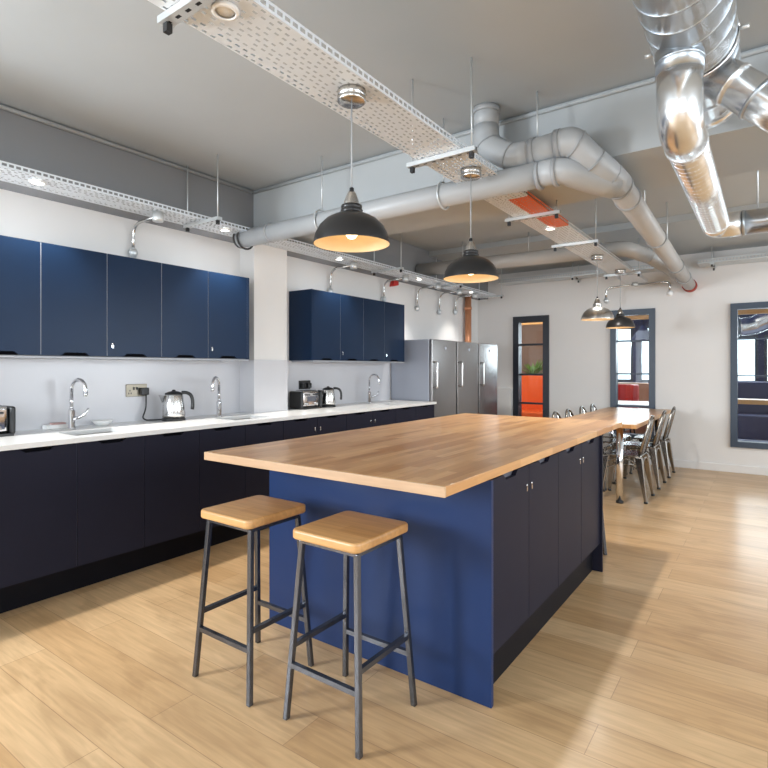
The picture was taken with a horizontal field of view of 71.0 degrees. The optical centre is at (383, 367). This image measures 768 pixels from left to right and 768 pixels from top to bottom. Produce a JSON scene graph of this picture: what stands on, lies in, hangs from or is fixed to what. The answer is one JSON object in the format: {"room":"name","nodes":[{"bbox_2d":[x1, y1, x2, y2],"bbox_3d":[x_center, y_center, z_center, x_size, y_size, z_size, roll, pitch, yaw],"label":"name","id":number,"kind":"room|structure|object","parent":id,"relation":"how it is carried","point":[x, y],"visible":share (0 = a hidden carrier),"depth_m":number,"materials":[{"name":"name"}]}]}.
{"room":"office kitchen","nodes":[
{"label":"office kitchen","id":0,"kind":"room"},
{"bbox_2d":[0,189,477,399],"bbox_3d":[-1.786,-0.120,4.125,0.100,2.820,11.440,0,0,36],"label":"wall","id":1,"kind":"structure","parent":0,"point":[22,216],"depth_m":4.38,"materials":[{"name":"white paint"}]},
{"bbox_2d":[0,235,40,355],"bbox_3d":[-2.380,-0.409,2.948,0.299,0.671,0.792,0,0,36],"label":"upper cabinet","id":2,"kind":"object","parent":1,"relation":"attached to","point":[20,259],"visible":0.98,"depth_m":3.10,"materials":[{"name":"blue laminate"}]},
{"bbox_2d":[39,242,161,357],"bbox_3d":[-1.922,-0.409,3.585,0.304,0.671,0.780,0,0,36],"label":"upper cabinet","id":3,"kind":"object","parent":1,"relation":"attached to","point":[94,304],"visible":0.98,"depth_m":3.46,"materials":[{"name":"blue laminate"}]},
{"bbox_2d":[0,355,248,360],"bbox_3d":[-1.921,-0.066,3.582,0.285,0.012,2.360,0,0,36],"label":"trim","id":4,"kind":"structure","parent":1,"relation":"attached to","point":[1,356],"depth_m":3.56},
{"bbox_2d":[0,358,389,430],"bbox_3d":[-1.404,0.159,4.405,0.197,0.462,5.340,0,0,36],"label":"backsplash","id":5,"kind":"structure","parent":1,"relation":"attached to","point":[38,389],"depth_m":4.11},
{"bbox_2d":[126,384,146,396],"bbox_3d":[-1.819,0.164,3.958,0.016,0.092,0.160,0,0,36],"label":"wall socket","id":6,"kind":"object","parent":5,"relation":"attached to","point":[132,390],"visible":0.88,"depth_m":3.94,"materials":[{"name":"beige plastic"}]},
{"bbox_2d":[299,380,311,388],"bbox_3d":[-0.783,0.169,5.387,0.043,0.087,0.160,0,0,36],"label":"wall socket","id":7,"kind":"object","parent":5,"relation":"attached to","point":[305,384],"visible":1,"depth_m":5.39,"materials":[{"name":"black plastic"}]},
{"bbox_2d":[160,263,248,358],"bbox_3d":[-1.467,-0.409,4.223,0.304,0.674,0.788,0,0,36],"label":"upper cabinet","id":8,"kind":"object","parent":1,"relation":"attached to","point":[205,314],"visible":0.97,"depth_m":4.11,"materials":[{"name":"blue laminate"}]},
{"bbox_2d":[289,289,363,360],"bbox_3d":[-0.569,-0.409,5.481,0.304,0.674,0.803,0,0,36],"label":"upper cabinet","id":9,"kind":"object","parent":1,"relation":"attached to","point":[323,325],"visible":1,"depth_m":5.24,"materials":[{"name":"blue laminate"}]},
{"bbox_2d":[291,360,403,362],"bbox_3d":[-0.332,-0.066,5.809,0.285,0.012,1.570,0,0,36],"label":"trim","id":10,"kind":"structure","parent":1,"relation":"attached to","point":[307,360],"depth_m":5.68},
{"bbox_2d":[363,298,403,361],"bbox_3d":[-0.107,-0.409,6.127,0.304,0.674,0.788,0,0,36],"label":"upper cabinet","id":11,"kind":"object","parent":1,"relation":"attached to","point":[383,321],"visible":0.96,"depth_m":6.02,"materials":[{"name":"blue laminate"}]},
{"bbox_2d":[390,280,398,286],"bbox_3d":[0.126,-1.042,6.662,0.055,0.081,0.128,0,0,36],"label":"fire alarm","id":12,"kind":"object","parent":1,"relation":"attached to","point":[392,283],"visible":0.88,"depth_m":6.63,"materials":[{"name":"red plastic"}]},
{"bbox_2d":[240,244,286,359],"bbox_3d":[-1.085,0.100,4.860,0.187,2.380,0.390,0,0,36],"label":"pillar","id":13,"kind":"structure","parent":0,"point":[265,266],"depth_m":4.76,"materials":[{"name":"white paint"}]},
{"bbox_2d":[0,439,767,767],"bbox_3d":[1.975,1.330,4.058,11.500,0.080,15.700,0,0,36],"label":"floor","id":14,"kind":"structure","parent":0,"point":[658,658],"depth_m":2.25,"materials":[{"name":"brown wood"}]},
{"bbox_2d":[0,443,76,613],"bbox_3d":[-2.091,0.854,3.035,0.630,0.872,0.400,0,0,36],"label":"base cabinet","id":15,"kind":"object","parent":14,"relation":"on","point":[38,485],"visible":0.88,"depth_m":2.86,"materials":[{"name":"grey laminate"}]},
{"bbox_2d":[66,430,198,592],"bbox_3d":[-1.744,0.854,3.521,0.630,0.872,0.795,0,0,36],"label":"base cabinet","id":16,"kind":"object","parent":14,"relation":"on","point":[138,496],"visible":0.74,"depth_m":3.31,"materials":[{"name":"grey laminate"}]},
{"bbox_2d":[188,421,282,553],"bbox_3d":[-1.286,0.854,4.162,0.630,0.872,0.780,0,0,36],"label":"base cabinet","id":17,"kind":"object","parent":14,"relation":"on","point":[219,482],"visible":0.45,"depth_m":3.89,"materials":[{"name":"grey laminate"}]},
{"bbox_2d":[192,495,313,706],"bbox_3d":[-0.553,0.940,2.293,0.359,0.700,0.359,0,0,36],"label":"bar stool","id":18,"kind":"object","parent":14,"relation":"on","point":[253,514],"visible":1,"depth_m":2.25,"materials":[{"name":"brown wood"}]},
{"bbox_2d":[283,414,345,439],"bbox_3d":[-0.753,0.854,4.746,0.450,0.872,0.790,0,0,36],"label":"base cabinet","id":19,"kind":"object","parent":14,"relation":"on","point":[304,427],"visible":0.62,"depth_m":4.58,"materials":[{"name":"grey laminate"}]},
{"bbox_2d":[283,511,416,759],"bbox_3d":[-0.122,0.940,2.018,0.359,0.700,0.359,0,0,36],"label":"bar stool","id":20,"kind":"object","parent":14,"relation":"on","point":[354,534],"visible":1,"depth_m":1.97,"materials":[{"name":"metal"}]},
{"bbox_2d":[346,409,395,430],"bbox_3d":[-0.365,0.854,5.449,0.635,0.872,0.805,0,0,36],"label":"base cabinet","id":21,"kind":"object","parent":14,"relation":"on","point":[359,420],"visible":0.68,"depth_m":5.24,"materials":[{"name":"grey laminate"}]},
{"bbox_2d":[395,404,433,422],"bbox_3d":[0.097,0.854,6.100,0.630,0.872,0.793,0,0,36],"label":"base cabinet","id":22,"kind":"object","parent":14,"relation":"on","point":[406,414],"visible":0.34,"depth_m":5.89,"materials":[{"name":"blue laminate"}]},
{"bbox_2d":[391,339,455,417],"bbox_3d":[0.520,0.475,6.699,0.642,1.630,0.600,0,0,36],"label":"fridge","id":23,"kind":"object","parent":14,"relation":"on","point":[427,372],"visible":0.57,"depth_m":6.47,"materials":[{"name":"silver metal"}]},
{"bbox_2d":[269,435,602,707],"bbox_3d":[0.402,0.859,3.078,1.218,0.862,1.692,0,0,36],"label":"kitchen island","id":24,"kind":"object","parent":14,"relation":"on","point":[488,564],"visible":0.68,"depth_m":2.33,"materials":[{"name":"blue laminate"}]},
{"bbox_2d":[204,413,621,497],"bbox_3d":[0.448,0.408,3.207,1.273,0.036,2.640,0,0,36],"label":"island countertop","id":25,"kind":"structure","parent":24,"relation":"on","point":[444,456],"depth_m":2.57,"materials":[{"name":"brown wood"}]},
{"bbox_2d":[456,341,477,413],"bbox_3d":[0.889,0.475,7.216,0.642,1.630,0.600,0,0,36],"label":"fridge","id":26,"kind":"object","parent":14,"relation":"on","point":[466,352],"visible":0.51,"depth_m":7.02,"materials":[{"name":"silver metal"}]},
{"bbox_2d":[464,297,471,341],"bbox_3d":[1.283,0.105,8.201,0.112,2.370,0.112,0,0,36],"label":"copper pipe","id":27,"kind":"object","parent":14,"relation":"on","point":[467,308],"visible":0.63,"depth_m":8.16,"materials":[{"name":"orange metal"}]},
{"bbox_2d":[478,343,496,414],"bbox_3d":[1.258,0.475,7.733,0.642,1.630,0.600,0,0,36],"label":"fridge","id":28,"kind":"object","parent":14,"relation":"on","point":[487,353],"visible":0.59,"depth_m":7.54,"materials":[{"name":"silver metal"}]},
{"bbox_2d":[522,376,542,416],"bbox_3d":[2.518,0.705,9.346,1.240,1.170,0.700,0,0,36],"label":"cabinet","id":29,"kind":"object","parent":14,"relation":"on","point":[532,386],"visible":0.02,"depth_m":9.47,"materials":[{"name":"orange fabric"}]},
{"bbox_2d":[522,360,542,373],"bbox_3d":[2.881,0.550,10.200,0.752,1.480,0.815,0,0,18],"label":"potted plant","id":30,"kind":"object","parent":14,"relation":"on","point":[533,370],"visible":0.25,"depth_m":10.16,"materials":[{"name":"green plant"}]},
{"bbox_2d":[552,411,604,491],"bbox_3d":[2.005,0.874,5.596,0.475,0.832,0.426,0,0,36],"label":"metal chair","id":31,"kind":"object","parent":14,"relation":"on","point":[555,413],"visible":0.12,"depth_m":5.69,"materials":[{"name":"silver metal"}]},
{"bbox_2d":[565,409,614,490],"bbox_3d":[2.267,0.874,5.963,0.475,0.832,0.426,0,0,36],"label":"metal chair","id":32,"kind":"object","parent":14,"relation":"on","point":[606,447],"visible":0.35,"depth_m":5.97,"materials":[{"name":"silver metal"}]},
{"bbox_2d":[579,406,623,480],"bbox_3d":[2.586,0.874,6.410,0.475,0.832,0.426,0,0,36],"label":"metal chair","id":33,"kind":"object","parent":14,"relation":"on","point":[612,441],"visible":0.19,"depth_m":6.29,"materials":[{"name":"silver metal"}]},
{"bbox_2d":[603,515,606,554],"bbox_3d":[1.331,0.940,3.853,0.359,0.700,0.359,0,0,-9],"label":"bar stool","id":34,"kind":"object","parent":14,"relation":"on","point":[604,537],"visible":0.06,"depth_m":3.71,"materials":[{"name":"metal"}]},
{"bbox_2d":[590,404,633,474],"bbox_3d":[2.865,0.874,6.801,0.475,0.832,0.426,0,0,36],"label":"metal chair","id":35,"kind":"object","parent":14,"relation":"on","point":[626,437],"visible":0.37,"depth_m":6.78,"materials":[{"name":"silver metal"}]},
{"bbox_2d":[563,407,670,503],"bbox_3d":[2.702,0.910,6.162,0.760,0.760,2.270,0,0,36],"label":"dining table","id":36,"kind":"object","parent":14,"relation":"on","point":[631,418],"visible":0.51,"depth_m":5.65,"materials":[{"name":"brown wood"}]},
{"bbox_2d":[618,384,638,433],"bbox_3d":[4.248,0.791,9.567,0.509,1.003,0.510,0,0,36],"label":"tub chair","id":37,"kind":"object","parent":14,"relation":"on","point":[626,392],"visible":0.16,"depth_m":9.67,"materials":[{"name":"red fabric"}]},
{"bbox_2d":[603,415,654,503],"bbox_3d":[2.441,0.874,5.383,0.475,0.832,0.426,0,0,36],"label":"metal chair","id":38,"kind":"object","parent":14,"relation":"on","point":[642,461],"visible":0.92,"depth_m":5.33,"materials":[{"name":"silver metal"}]},
{"bbox_2d":[618,382,648,433],"bbox_3d":[4.949,0.790,10.462,1.700,1.000,0.420,0,0,36],"label":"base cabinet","id":39,"kind":"object","parent":14,"relation":"on","point":[643,387],"visible":0.05,"depth_m":10.24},
{"bbox_2d":[618,400,648,405],"bbox_3d":[3.967,0.922,8.656,1.200,0.735,1.000,0,0,36],"label":"table","id":40,"kind":"object","parent":14,"relation":"on","point":[621,402],"visible":0.06,"depth_m":8.65,"materials":[{"name":"white plastic"}]},
{"bbox_2d":[623,410,665,489],"bbox_3d":[2.877,0.874,5.994,0.475,0.832,0.426,0,0,36],"label":"metal chair","id":41,"kind":"object","parent":14,"relation":"on","point":[655,452],"visible":0.78,"depth_m":5.90,"materials":[{"name":"silver metal"}]},
{"bbox_2d":[629,406,675,477],"bbox_3d":[3.301,0.874,6.588,0.475,0.832,0.426,0,0,36],"label":"metal chair","id":42,"kind":"object","parent":14,"relation":"on","point":[665,442],"visible":0.8,"depth_m":6.51,"materials":[{"name":"silver metal"}]},
{"bbox_2d":[738,381,767,440],"bbox_3d":[7.129,0.715,8.611,3.600,0.950,0.700,0,0,36],"label":"bench","id":43,"kind":"object","parent":14,"relation":"on","point":[752,419],"visible":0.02,"depth_m":9.20,"materials":[{"name":"blue paint"}]},
{"bbox_2d":[738,398,767,404],"bbox_3d":[5.545,0.860,7.038,2.350,0.860,0.400,0,0,36],"label":"bar table","id":44,"kind":"object","parent":14,"relation":"on","point":[740,400],"visible":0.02,"depth_m":7.24,"materials":[{"name":"brown wood"}]},
{"bbox_3d":[-2.436,0.854,2.547,0.635,0.872,0.795,0,0,36],"label":"base cabinet","id":45,"kind":"object","parent":14,"relation":"on","visible":0},
{"bbox_2d":[0,400,436,450],"bbox_3d":[-1.178,0.404,4.303,0.657,0.027,5.235,0,0,36],"label":"countertop","id":46,"kind":"structure","parent":45,"relation":"on","point":[23,439],"depth_m":3.71,"materials":[{"name":"white stone"}]},
{"bbox_2d":[0,405,15,436],"bbox_3d":[-2.283,0.301,3.027,0.206,0.178,0.315,0,0,36],"label":"toaster","id":47,"kind":"object","parent":46,"relation":"on","point":[7,413],"visible":1,"depth_m":3.08,"materials":[{"name":"silver metal"}]},
{"bbox_2d":[43,422,67,429],"bbox_3d":[-2.122,0.372,3.474,0.060,0.036,0.130,0,0,36],"label":"soap caddy","id":48,"kind":"object","parent":46,"relation":"on","point":[56,425],"visible":0.95,"depth_m":3.46,"materials":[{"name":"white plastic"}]},
{"bbox_2d":[67,378,89,428],"bbox_3d":[-1.962,0.227,3.467,0.163,0.326,0.069,0,0,15],"label":"mixer tap","id":49,"kind":"object","parent":46,"relation":"on","point":[71,412],"visible":1,"depth_m":3.46,"materials":[{"name":"silver metal"}]},
{"bbox_2d":[91,419,112,425],"bbox_3d":[-1.932,0.374,3.688,0.136,0.032,0.136,0,0,36],"label":"dish","id":50,"kind":"object","parent":46,"relation":"on","point":[101,421],"visible":1,"depth_m":3.65,"materials":[{"name":"white ceramic"}]},
{"bbox_2d":[140,387,161,420],"bbox_3d":[-1.724,0.267,3.998,0.164,0.244,0.073,0,0,-25],"label":"power cord","id":51,"kind":"object","parent":46,"relation":"on","point":[143,391],"visible":0.96,"depth_m":3.97,"materials":[{"name":"black plastic"}]},
{"bbox_2d":[159,390,193,420],"bbox_3d":[-1.550,0.275,4.014,0.179,0.230,0.200,0,0,36],"label":"kettle","id":52,"kind":"object","parent":46,"relation":"on","point":[173,409],"visible":1,"depth_m":3.95,"materials":[{"name":"silver metal"}]},
{"bbox_2d":[211,376,221,416],"bbox_3d":[-1.321,0.227,4.279,0.069,0.327,0.162,0,0,0],"label":"mixer tap","id":53,"kind":"object","parent":46,"relation":"on","point":[218,403],"visible":1,"depth_m":4.31,"materials":[{"name":"silver metal"}]},
{"bbox_2d":[290,390,321,409],"bbox_3d":[-0.745,0.301,5.182,0.186,0.178,0.290,0,0,36],"label":"toaster","id":54,"kind":"object","parent":46,"relation":"on","point":[299,399],"visible":1,"depth_m":5.10,"materials":[{"name":"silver metal"}]},
{"bbox_2d":[319,386,341,406],"bbox_3d":[-0.542,0.286,5.396,0.170,0.208,0.198,0,0,36],"label":"kettle","id":55,"kind":"object","parent":46,"relation":"on","point":[328,395],"visible":0.94,"depth_m":5.33,"materials":[{"name":"silver metal"}]},
{"bbox_2d":[367,374,379,402],"bbox_3d":[-0.112,0.227,6.001,0.162,0.326,0.069,0,0,24],"label":"mixer tap","id":56,"kind":"object","parent":46,"relation":"on","point":[369,396],"visible":0.99,"depth_m":6.00,"materials":[{"name":"silver metal"}]},
{"bbox_2d":[0,0,767,250],"bbox_3d":[1.450,-1.580,1.816,8.050,0.100,11.440,0,0,36],"label":"ceiling","id":57,"kind":"structure","parent":0,"point":[107,70],"depth_m":2.81,"materials":[{"name":"grey paint"}]},
{"bbox_2d":[0,109,487,299],"bbox_3d":[-1.678,-1.310,4.035,0.180,0.440,11.220,0,0,36],"label":"bulkhead","id":58,"kind":"object","parent":57,"relation":"attached to","point":[26,142],"visible":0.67,"depth_m":3.79,"materials":[{"name":"grey paint"}]},
{"bbox_2d":[0,104,252,193],"bbox_3d":[-2.993,-1.510,2.014,0.028,0.028,6.400,0,0,36],"label":"trim","id":59,"kind":"structure","parent":58,"relation":"attached to","point":[3,107],"depth_m":3.62,"materials":[{"name":"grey paint"}]},
{"bbox_2d":[0,155,503,299],"bbox_3d":[-0.671,-1.281,4.914,0.422,0.498,8.020,0,0,36],"label":"cable tray","id":60,"kind":"object","parent":57,"relation":"hanging from","point":[203,222],"visible":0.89,"depth_m":3.86,"materials":[{"name":"metal"}]},
{"bbox_2d":[29,179,46,185],"bbox_3d":[-2.004,-1.075,3.114,0.090,0.016,0.090,0,0,36],"label":"recessed light","id":61,"kind":"object","parent":60,"relation":"attached to","point":[32,181],"visible":1,"depth_m":3.10,"materials":[{"name":"white plastic"}]},
{"bbox_2d":[128,211,163,257],"bbox_3d":[-1.697,-0.941,3.828,0.386,0.282,0.076,0,0,36],"label":"conduit arm","id":62,"kind":"object","parent":60,"relation":"attached to","point":[157,216],"visible":0.99,"depth_m":3.85,"materials":[{"name":"metal"}]},
{"bbox_2d":[219,228,230,231],"bbox_3d":[-1.237,-1.075,4.188,0.090,0.016,0.090,0,0,36],"label":"recessed light","id":63,"kind":"object","parent":60,"relation":"attached to","point":[220,229],"visible":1,"depth_m":4.17,"materials":[{"name":"white plastic"}]},
{"bbox_2d":[327,262,356,292],"bbox_3d":[-0.436,-0.926,5.594,0.386,0.312,0.076,0,0,36],"label":"conduit arm","id":64,"kind":"object","parent":60,"relation":"attached to","point":[353,265],"visible":0.9,"depth_m":5.61,"materials":[{"name":"metal"}]},
{"bbox_2d":[381,275,408,301],"bbox_3d":[0.127,-0.936,6.384,0.386,0.292,0.076,0,0,36],"label":"conduit arm","id":65,"kind":"object","parent":60,"relation":"attached to","point":[405,278],"visible":0.92,"depth_m":6.40,"materials":[{"name":"metal"}]},
{"bbox_2d":[415,283,440,310],"bbox_3d":[0.569,-0.916,7.002,0.386,0.332,0.076,0,0,36],"label":"conduit arm","id":66,"kind":"object","parent":60,"relation":"attached to","point":[437,285],"visible":1,"depth_m":7.04,"materials":[{"name":"metal"}]},
{"bbox_2d":[437,289,461,314],"bbox_3d":[0.912,-0.916,7.483,0.386,0.332,0.076,0,0,36],"label":"conduit arm","id":67,"kind":"object","parent":60,"relation":"attached to","point":[459,291],"visible":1,"depth_m":7.51,"materials":[{"name":"metal"}]},
{"bbox_2d":[454,293,477,314],"bbox_3d":[1.190,-0.936,7.873,0.386,0.292,0.076,0,0,36],"label":"conduit arm","id":68,"kind":"object","parent":60,"relation":"attached to","point":[474,295],"visible":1,"depth_m":7.87,"materials":[{"name":"metal"}]},
{"bbox_2d":[148,0,647,283],"bbox_3d":[0.924,-1.283,3.640,0.395,0.494,8.000,0,0,36],"label":"cable tray","id":69,"kind":"object","parent":57,"relation":"hanging from","point":[175,12],"visible":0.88,"depth_m":2.16,"materials":[{"name":"metal"}]},
{"bbox_2d":[211,0,239,20],"bbox_3d":[-0.479,-1.079,1.626,0.084,0.016,0.084,0,0,36],"label":"recessed light","id":70,"kind":"object","parent":69,"relation":"attached to","point":[224,10],"visible":1,"depth_m":1.62,"materials":[{"name":"white plastic"}]},
{"bbox_2d":[313,84,389,252],"bbox_3d":[-0.127,-0.786,2.112,0.300,0.602,0.300,0,0,36],"label":"pendant lamp","id":71,"kind":"object","parent":69,"relation":"hanging from","point":[351,229],"visible":1,"depth_m":2.07,"materials":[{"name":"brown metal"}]},
{"bbox_2d":[443,166,498,282],"bbox_3d":[0.476,-0.787,2.947,0.300,0.599,0.300,0,0,36],"label":"pendant lamp","id":72,"kind":"object","parent":69,"relation":"hanging from","point":[469,268],"visible":1,"depth_m":2.90,"materials":[{"name":"brown metal"}]},
{"bbox_2d":[544,226,555,230],"bbox_3d":[1.284,-1.079,4.157,0.090,0.016,0.090,0,0,36],"label":"recessed light","id":73,"kind":"object","parent":69,"relation":"attached to","point":[548,228],"visible":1,"depth_m":4.14,"materials":[{"name":"white plastic"}]},
{"bbox_2d":[581,254,613,320],"bbox_3d":[2.058,-0.777,5.190,0.300,0.620,0.300,0,0,36],"label":"pendant lamp","id":74,"kind":"object","parent":69,"relation":"hanging from","point":[597,312],"visible":1,"depth_m":5.14,"materials":[{"name":"metal"}]},
{"bbox_2d":[606,269,634,328],"bbox_3d":[2.612,-0.766,5.949,0.300,0.642,0.300,0,0,36],"label":"pendant lamp","id":75,"kind":"object","parent":69,"relation":"hanging from","point":[620,321],"visible":0.99,"depth_m":5.89,"materials":[{"name":"brown metal"}]},
{"bbox_2d":[603,281,672,302],"bbox_3d":[3.201,-0.964,6.807,0.814,0.247,0.076,0,0,36],"label":"conduit arm","id":76,"kind":"object","parent":69,"relation":"attached to","point":[669,292],"visible":1,"depth_m":6.79,"materials":[{"name":"metal"}]},
{"bbox_2d":[232,118,622,249],"bbox_3d":[0.060,-1.241,3.672,2.872,0.579,0.431,0,0,36],"label":"pipe","id":77,"kind":"object","parent":57,"relation":"hanging from","point":[556,172],"visible":0.8,"depth_m":3.20,"materials":[{"name":"grey metal"}]},
{"bbox_2d":[254,45,767,247],"bbox_3d":[2.203,-1.345,2.716,7.670,0.370,0.720,0,0,36],"label":"ceiling beam","id":78,"kind":"structure","parent":57,"relation":"attached to","point":[623,124],"depth_m":3.29,"materials":[{"name":"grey paint"}]},
{"bbox_2d":[253,46,767,193],"bbox_3d":[1.994,-1.508,2.407,7.650,0.024,0.024,0,0,36],"label":"trim","id":79,"kind":"structure","parent":78,"relation":"attached to","point":[762,49],"depth_m":3.20,"materials":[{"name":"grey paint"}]},
{"bbox_2d":[416,232,677,282],"bbox_3d":[2.174,-1.313,6.213,3.506,0.434,1.465,0,0,-2],"label":"pipe","id":80,"kind":"object","parent":57,"relation":"hanging from","point":[634,251],"visible":0.78,"depth_m":5.91,"materials":[{"name":"grey metal"}]},
{"bbox_2d":[473,91,696,291],"bbox_3d":[2.282,-1.251,4.965,0.806,0.558,5.095,0,0,36],"label":"pipe","id":81,"kind":"object","parent":57,"relation":"hanging from","point":[574,143],"visible":0.85,"depth_m":3.06,"materials":[{"name":"grey metal"}]},
{"bbox_2d":[429,202,767,274],"bbox_3d":[4.245,-1.498,5.577,7.670,0.065,1.830,0,0,36],"label":"ceiling beam","id":82,"kind":"structure","parent":57,"relation":"attached to","point":[686,235],"depth_m":6.28,"materials":[{"name":"grey paint"}]},
{"bbox_2d":[498,246,767,285],"bbox_3d":[4.723,-1.341,6.101,7.200,0.248,0.340,0,0,36],"label":"cable tray","id":83,"kind":"object","parent":82,"relation":"hanging from","point":[761,258],"visible":0.78,"depth_m":7.15,"materials":[{"name":"metal"}]},
{"bbox_2d":[632,0,767,237],"bbox_3d":[1.823,-1.158,0.154,3.611,0.744,5.585,0,0,36],"label":"spiral duct","id":84,"kind":"object","parent":57,"relation":"hanging from","point":[702,79],"visible":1,"depth_m":1.97,"materials":[{"name":"metal"}]},
{"bbox_2d":[522,324,542,373],"bbox_3d":[2.894,-0.120,10.957,1.780,2.820,0.100,0,0,36],"label":"wall","id":85,"kind":"structure","parent":0,"point":[531,334],"depth_m":10.84,"materials":[{"name":"brown paint"}]},
{"bbox_2d":[478,246,767,467],"bbox_3d":[4.738,-0.120,6.423,7.850,2.820,0.120,0,0,36],"label":"wall","id":86,"kind":"structure","parent":0,"point":[692,329],"depth_m":7.09,"materials":[{"name":"white paint"}]},
{"bbox_2d":[497,388,512,415],"bbox_3d":[1.866,0.800,8.337,0.250,0.980,0.100,0,0,36],"label":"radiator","id":87,"kind":"structure","parent":86,"relation":"attached to","point":[504,395],"depth_m":8.28,"materials":[{"name":"white metal"}]},
{"bbox_2d":[513,315,548,417],"bbox_3d":[2.247,0.095,8.170,0.555,1.760,0.130,0,0,36],"label":"window","id":88,"kind":"structure","parent":86,"relation":"in","point":[517,321],"depth_m":8.22,"materials":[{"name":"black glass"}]},
{"bbox_2d":[610,308,654,440],"bbox_3d":[3.401,0.090,7.346,0.562,1.770,0.130,0,0,36],"label":"window","id":89,"kind":"structure","parent":86,"relation":"in","point":[614,340],"depth_m":7.30,"materials":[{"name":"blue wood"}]},
{"bbox_2d":[629,457,767,475],"bbox_3d":[5.186,1.242,6.018,6.650,0.095,0.018,0,0,36],"label":"baseboard","id":90,"kind":"structure","parent":86,"relation":"attached to","point":[677,463],"depth_m":6.72,"materials":[{"name":"white paint"}]},
{"bbox_2d":[730,301,767,449],"bbox_3d":[4.559,0.090,6.519,0.603,1.770,0.130,0,0,36],"label":"window","id":91,"kind":"structure","parent":86,"relation":"in","point":[734,307],"depth_m":6.61,"materials":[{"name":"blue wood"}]},
{"bbox_2d":[522,309,767,324],"bbox_3d":[4.409,-0.745,7.468,11.300,0.060,0.080,0,0,36],"label":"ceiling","id":92,"kind":"structure","parent":0,"point":[750,311],"depth_m":7.19,"materials":[{"name":"brown wood"}]},
{"bbox_2d":[628,314,767,382],"bbox_3d":[6.506,-0.120,10.406,11.500,2.820,0.100,0,0,36],"label":"wall","id":93,"kind":"structure","parent":0,"point":[637,323],"depth_m":11.10,"materials":[{"name":"blue paint"}]},
{"bbox_2d":[618,328,632,381],"bbox_3d":[4.946,-0.290,11.508,0.720,1.160,0.060,0,0,36],"label":"window","id":94,"kind":"structure","parent":93,"relation":"in","point":[631,379],"depth_m":11.29,"materials":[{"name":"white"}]},
{"bbox_2d":[639,326,648,381],"bbox_3d":[5.630,-0.290,11.020,0.740,1.160,0.060,0,0,36],"label":"window","id":95,"kind":"structure","parent":93,"relation":"in","point":[640,343],"depth_m":11.19,"materials":[{"name":"white glass"}]},
{"bbox_2d":[738,335,757,381],"bbox_3d":[6.814,-0.160,10.175,0.430,0.900,0.060,0,0,36],"label":"window","id":96,"kind":"structure","parent":93,"relation":"in","point":[750,336],"depth_m":10.05,"materials":[{"name":"white glass"}]},
{"bbox_2d":[764,335,767,381],"bbox_3d":[7.290,-0.160,9.835,0.560,0.900,0.060,0,0,36],"label":"window","id":97,"kind":"structure","parent":93,"relation":"in","point":[765,336],"depth_m":9.96,"materials":[{"name":"white glass"}]},
{"label":"outside","id":98,"kind":"structure","parent":0,"visible":0},
{"bbox_2d":[618,328,767,380],"bbox_3d":[8.322,-0.710,12.520,13.000,6.000,0.050,0,0,36],"label":"sky backdrop","id":99,"kind":"structure","parent":98,"point":[746,348],"depth_m":13.66,"materials":[{"name":"white"}]},
{"bbox_3d":[5.298,-1.580,8.713,11.500,0.100,4.260,0,0,36],"label":"ceiling","id":100,"kind":"structure","parent":0,"visible":0},
{"bbox_2d":[632,320,648,341],"bbox_3d":[4.142,-0.980,8.592,0.340,1.100,0.340,0,0,36],"label":"pendant lamp","id":101,"kind":"object","parent":100,"relation":"hanging from","point":[643,333],"visible":0.75,"depth_m":8.51,"materials":[{"name":"blue paint"}]},
{"bbox_2d":[738,314,767,335],"bbox_3d":[5.833,-1.015,8.123,0.827,1.051,0.300,0,0,36],"label":"duct","id":102,"kind":"object","parent":100,"relation":"hanging from","point":[755,324],"visible":0.96,"depth_m":8.16,"materials":[{"name":"silver metal"}]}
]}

